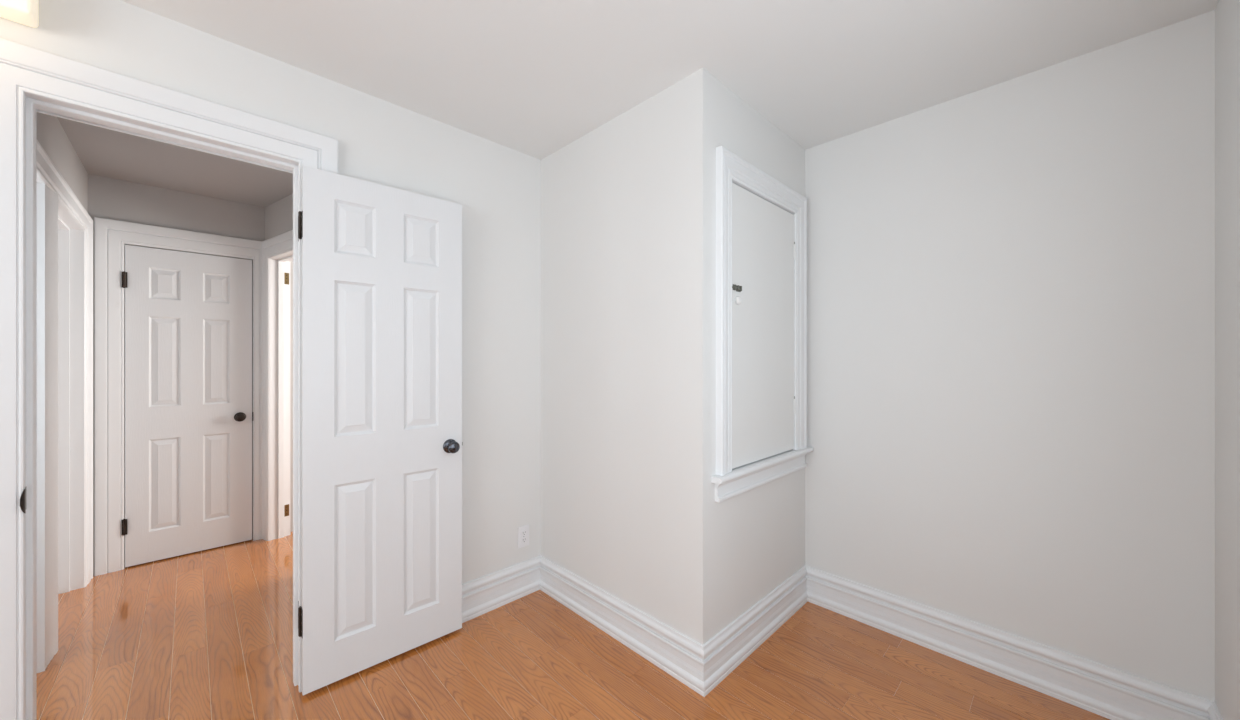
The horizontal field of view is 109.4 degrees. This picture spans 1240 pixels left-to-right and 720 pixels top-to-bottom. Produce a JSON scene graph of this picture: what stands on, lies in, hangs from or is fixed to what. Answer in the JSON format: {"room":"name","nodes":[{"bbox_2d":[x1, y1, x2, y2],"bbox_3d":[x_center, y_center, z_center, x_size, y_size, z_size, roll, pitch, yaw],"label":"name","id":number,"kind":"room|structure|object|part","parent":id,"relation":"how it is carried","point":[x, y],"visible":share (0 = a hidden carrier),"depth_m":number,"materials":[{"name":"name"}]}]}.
{"room":"empty bedroom","nodes":[
{"label":"empty bedroom","id":0,"kind":"room"},
{"bbox_2d":[37,112,87,211],"bbox_3d":[-2.542,0.065,1.886,0.130,2.436,1.872,0,0,-44],"label":"wall","id":1,"kind":"structure","parent":0,"point":[51,136],"depth_m":2.10,"materials":[{"name":"beige paint"}]},
{"bbox_2d":[0,38,337,719],"bbox_3d":[-2.098,0.196,2.246,1.276,2.174,2.023,0,0,-44],"label":"door frame","id":2,"kind":"structure","parent":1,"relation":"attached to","point":[32,80],"depth_m":1.80,"materials":[{"name":"white paint"}]},
{"bbox_3d":[-2.435,0.277,1.881,0.014,2.013,0.183,0,0,-44],"label":"mullion casing","id":3,"kind":"part","parent":2,"relation":"part of","materials":[{"name":"white paint"}]},
{"bbox_3d":[-1.559,0.196,1.585,0.842,2.174,0.025,0,0,-44],"label":"hall casing","id":4,"kind":"part","parent":2,"relation":"part of","materials":[{"name":"white paint"}]},
{"bbox_3d":[-2.430,1.097,3.203,0.002,0.083,0.028,0,0,34],"label":"brass hinge plate","id":5,"kind":"part","parent":2,"relation":"part of","materials":[{"name":"brown metal"}]},
{"bbox_3d":[-2.430,-0.594,3.203,0.002,0.083,0.028,0,0,34],"label":"brass hinge plate","id":6,"kind":"part","parent":2,"relation":"part of","materials":[{"name":"brown metal"}]},
{"bbox_2d":[298,165,462,694],"bbox_3d":[-0.975,0.266,1.869,0.634,2.002,0.123,0,0,-43],"label":"door","id":7,"kind":"structure","parent":2,"relation":"attached to","point":[381,265],"depth_m":1.83,"materials":[{"name":"white paint"}]},
{"bbox_3d":[-0.765,0.399,2.012,0.054,0.054,0.046,0,0,-43],"label":"knob","id":8,"kind":"part","parent":7,"relation":"part of","materials":[{"name":"grey metal"}]},
{"bbox_2d":[88,174,292,574],"bbox_3d":[-2.478,0.065,3.343,3.200,2.436,0.120,0,0,-44],"label":"wall","id":9,"kind":"structure","parent":0,"point":[108,198],"depth_m":2.88,"materials":[{"name":"beige paint"}]},
{"bbox_2d":[121,245,251,566],"bbox_3d":[-2.823,0.283,2.894,0.613,1.982,0.093,0,0,-44],"label":"door","id":10,"kind":"structure","parent":9,"relation":"in","point":[188,316],"depth_m":2.88,"materials":[{"name":"white paint"}]},
{"bbox_3d":[-2.633,0.398,3.047,0.054,0.054,0.046,0,0,-44],"label":"knob","id":11,"kind":"part","parent":10,"relation":"part of","materials":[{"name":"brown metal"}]},
{"bbox_2d":[0,0,540,583],"bbox_3d":[-1.811,0.065,1.234,3.741,2.436,0.121,0,0,-44],"label":"wall","id":12,"kind":"structure","parent":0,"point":[497,187],"depth_m":2.17,"materials":[{"name":"paint"}]},
{"bbox_2d":[0,0,38,27],"bbox_3d":[-1.775,-1.020,1.118,0.351,0.143,0.096,0,0,-44],"label":"wall light","id":13,"kind":"object","parent":12,"relation":"attached to","point":[26,12],"visible":1,"depth_m":1.21,"materials":[{"name":"white glass"}]},
{"bbox_2d":[462,555,540,622],"bbox_3d":[-0.794,1.194,2.132,0.991,0.178,0.022,0,0,-44],"label":"baseboard","id":14,"kind":"structure","parent":12,"relation":"attached to","point":[482,595],"depth_m":2.29,"materials":[{"name":"white paint"}]},
{"bbox_2d":[518,524,528,548],"bbox_3d":[-0.526,0.965,2.403,0.070,0.115,0.009,0,0,-44],"label":"wall outlet","id":15,"kind":"object","parent":12,"relation":"attached to","point":[523,531],"visible":1,"depth_m":2.40,"materials":[{"name":"white plastic"}]},
{"bbox_2d":[265,194,292,239],"bbox_3d":[-1.742,0.065,2.697,1.900,2.436,0.120,0,0,34],"label":"wall","id":16,"kind":"structure","parent":0,"point":[278,215],"depth_m":3.03,"materials":[{"name":"beige paint"}]},
{"bbox_2d":[37,531,1109,719],"bbox_3d":[-1.335,1.308,1.434,5.300,0.050,5.083,0,0,-44],"label":"floor","id":17,"kind":"structure","parent":0,"point":[207,634],"depth_m":1.81,"materials":[{"name":"brown wood"}]},
{"bbox_2d":[541,79,683,633],"bbox_3d":[-0.063,0.065,2.158,0.090,2.436,1.008,0,0,-44],"label":"wall","id":18,"kind":"structure","parent":0,"point":[612,197],"depth_m":2.05,"materials":[{"name":"paint"}]},
{"bbox_2d":[540,555,703,696],"bbox_3d":[-0.064,1.194,2.079,0.022,0.178,1.120,0,0,-44],"label":"baseboard","id":19,"kind":"structure","parent":18,"relation":"attached to","point":[670,650],"depth_m":1.97,"materials":[{"name":"white paint"}]},
{"bbox_2d":[57,0,1218,206],"bbox_3d":[-1.322,-1.167,1.420,5.100,0.131,5.045,0,0,-44],"label":"ceiling","id":20,"kind":"structure","parent":0,"point":[532,78],"depth_m":1.63,"materials":[{"name":"paint"}]},
{"bbox_2d":[684,68,804,644],"bbox_3d":[0.628,0.065,2.066,0.948,2.436,0.090,0,0,-44],"label":"wall","id":21,"kind":"structure","parent":0,"point":[738,549],"depth_m":1.76,"materials":[{"name":"paint"}]},
{"bbox_2d":[703,565,807,696],"bbox_3d":[0.659,1.194,2.018,0.970,0.178,0.022,0,0,-44],"label":"baseboard","id":22,"kind":"structure","parent":21,"relation":"attached to","point":[725,651],"depth_m":1.94,"materials":[{"name":"white paint"}]},
{"bbox_2d":[711,146,813,502],"bbox_3d":[0.668,-0.143,2.061,0.884,1.420,0.123,0,0,-44],"label":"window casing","id":23,"kind":"structure","parent":21,"relation":"in","point":[731,168],"depth_m":1.85,"materials":[{"name":"white paint"}]},
{"bbox_3d":[0.694,0.474,2.034,0.884,0.024,0.048,0,0,-44],"label":"window stool","id":24,"kind":"part","parent":23,"relation":"part of","materials":[{"name":"white paint"}]},
{"bbox_2d":[732,183,794,468],"bbox_3d":[0.665,-0.143,2.053,0.603,1.198,0.072,0,0,-44],"label":"door","id":25,"kind":"structure","parent":23,"relation":"attached to","point":[763,244],"depth_m":2.00,"materials":[{"name":"white paint"}]},
{"bbox_3d":[0.501,-0.252,1.853,0.036,0.036,0.018,0,0,-44],"label":"round pull","id":26,"kind":"part","parent":25,"relation":"part of","materials":[{"name":"white paint"}]},
{"bbox_2d":[805,10,1214,700],"bbox_3d":[1.515,0.065,1.925,0.120,2.436,1.534,0,0,-44],"label":"wall","id":27,"kind":"structure","parent":0,"point":[1011,283],"depth_m":1.72,"materials":[{"name":"paint"}]},
{"bbox_2d":[806,566,1214,719],"bbox_3d":[1.453,1.194,1.885,0.022,0.178,1.324,0,0,-44],"label":"baseboard","id":28,"kind":"structure","parent":27,"relation":"attached to","point":[1111,693],"depth_m":1.76,"materials":[{"name":"white paint"}]},
{"bbox_2d":[1215,0,1239,719],"bbox_3d":[0.328,0.065,-0.285,4.669,2.436,0.200,0,0,-44],"label":"wall","id":29,"kind":"structure","parent":0,"point":[1227,12],"depth_m":1.31,"materials":[{"name":"paint"}]},
{"bbox_2d":[1208,702,1222,719],"bbox_3d":[0.250,1.194,-0.206,4.669,0.178,0.022,0,0,-44],"label":"baseboard","id":30,"kind":"structure","parent":29,"relation":"attached to","point":[1213,711],"depth_m":1.39,"materials":[{"name":"white paint"}]}
]}

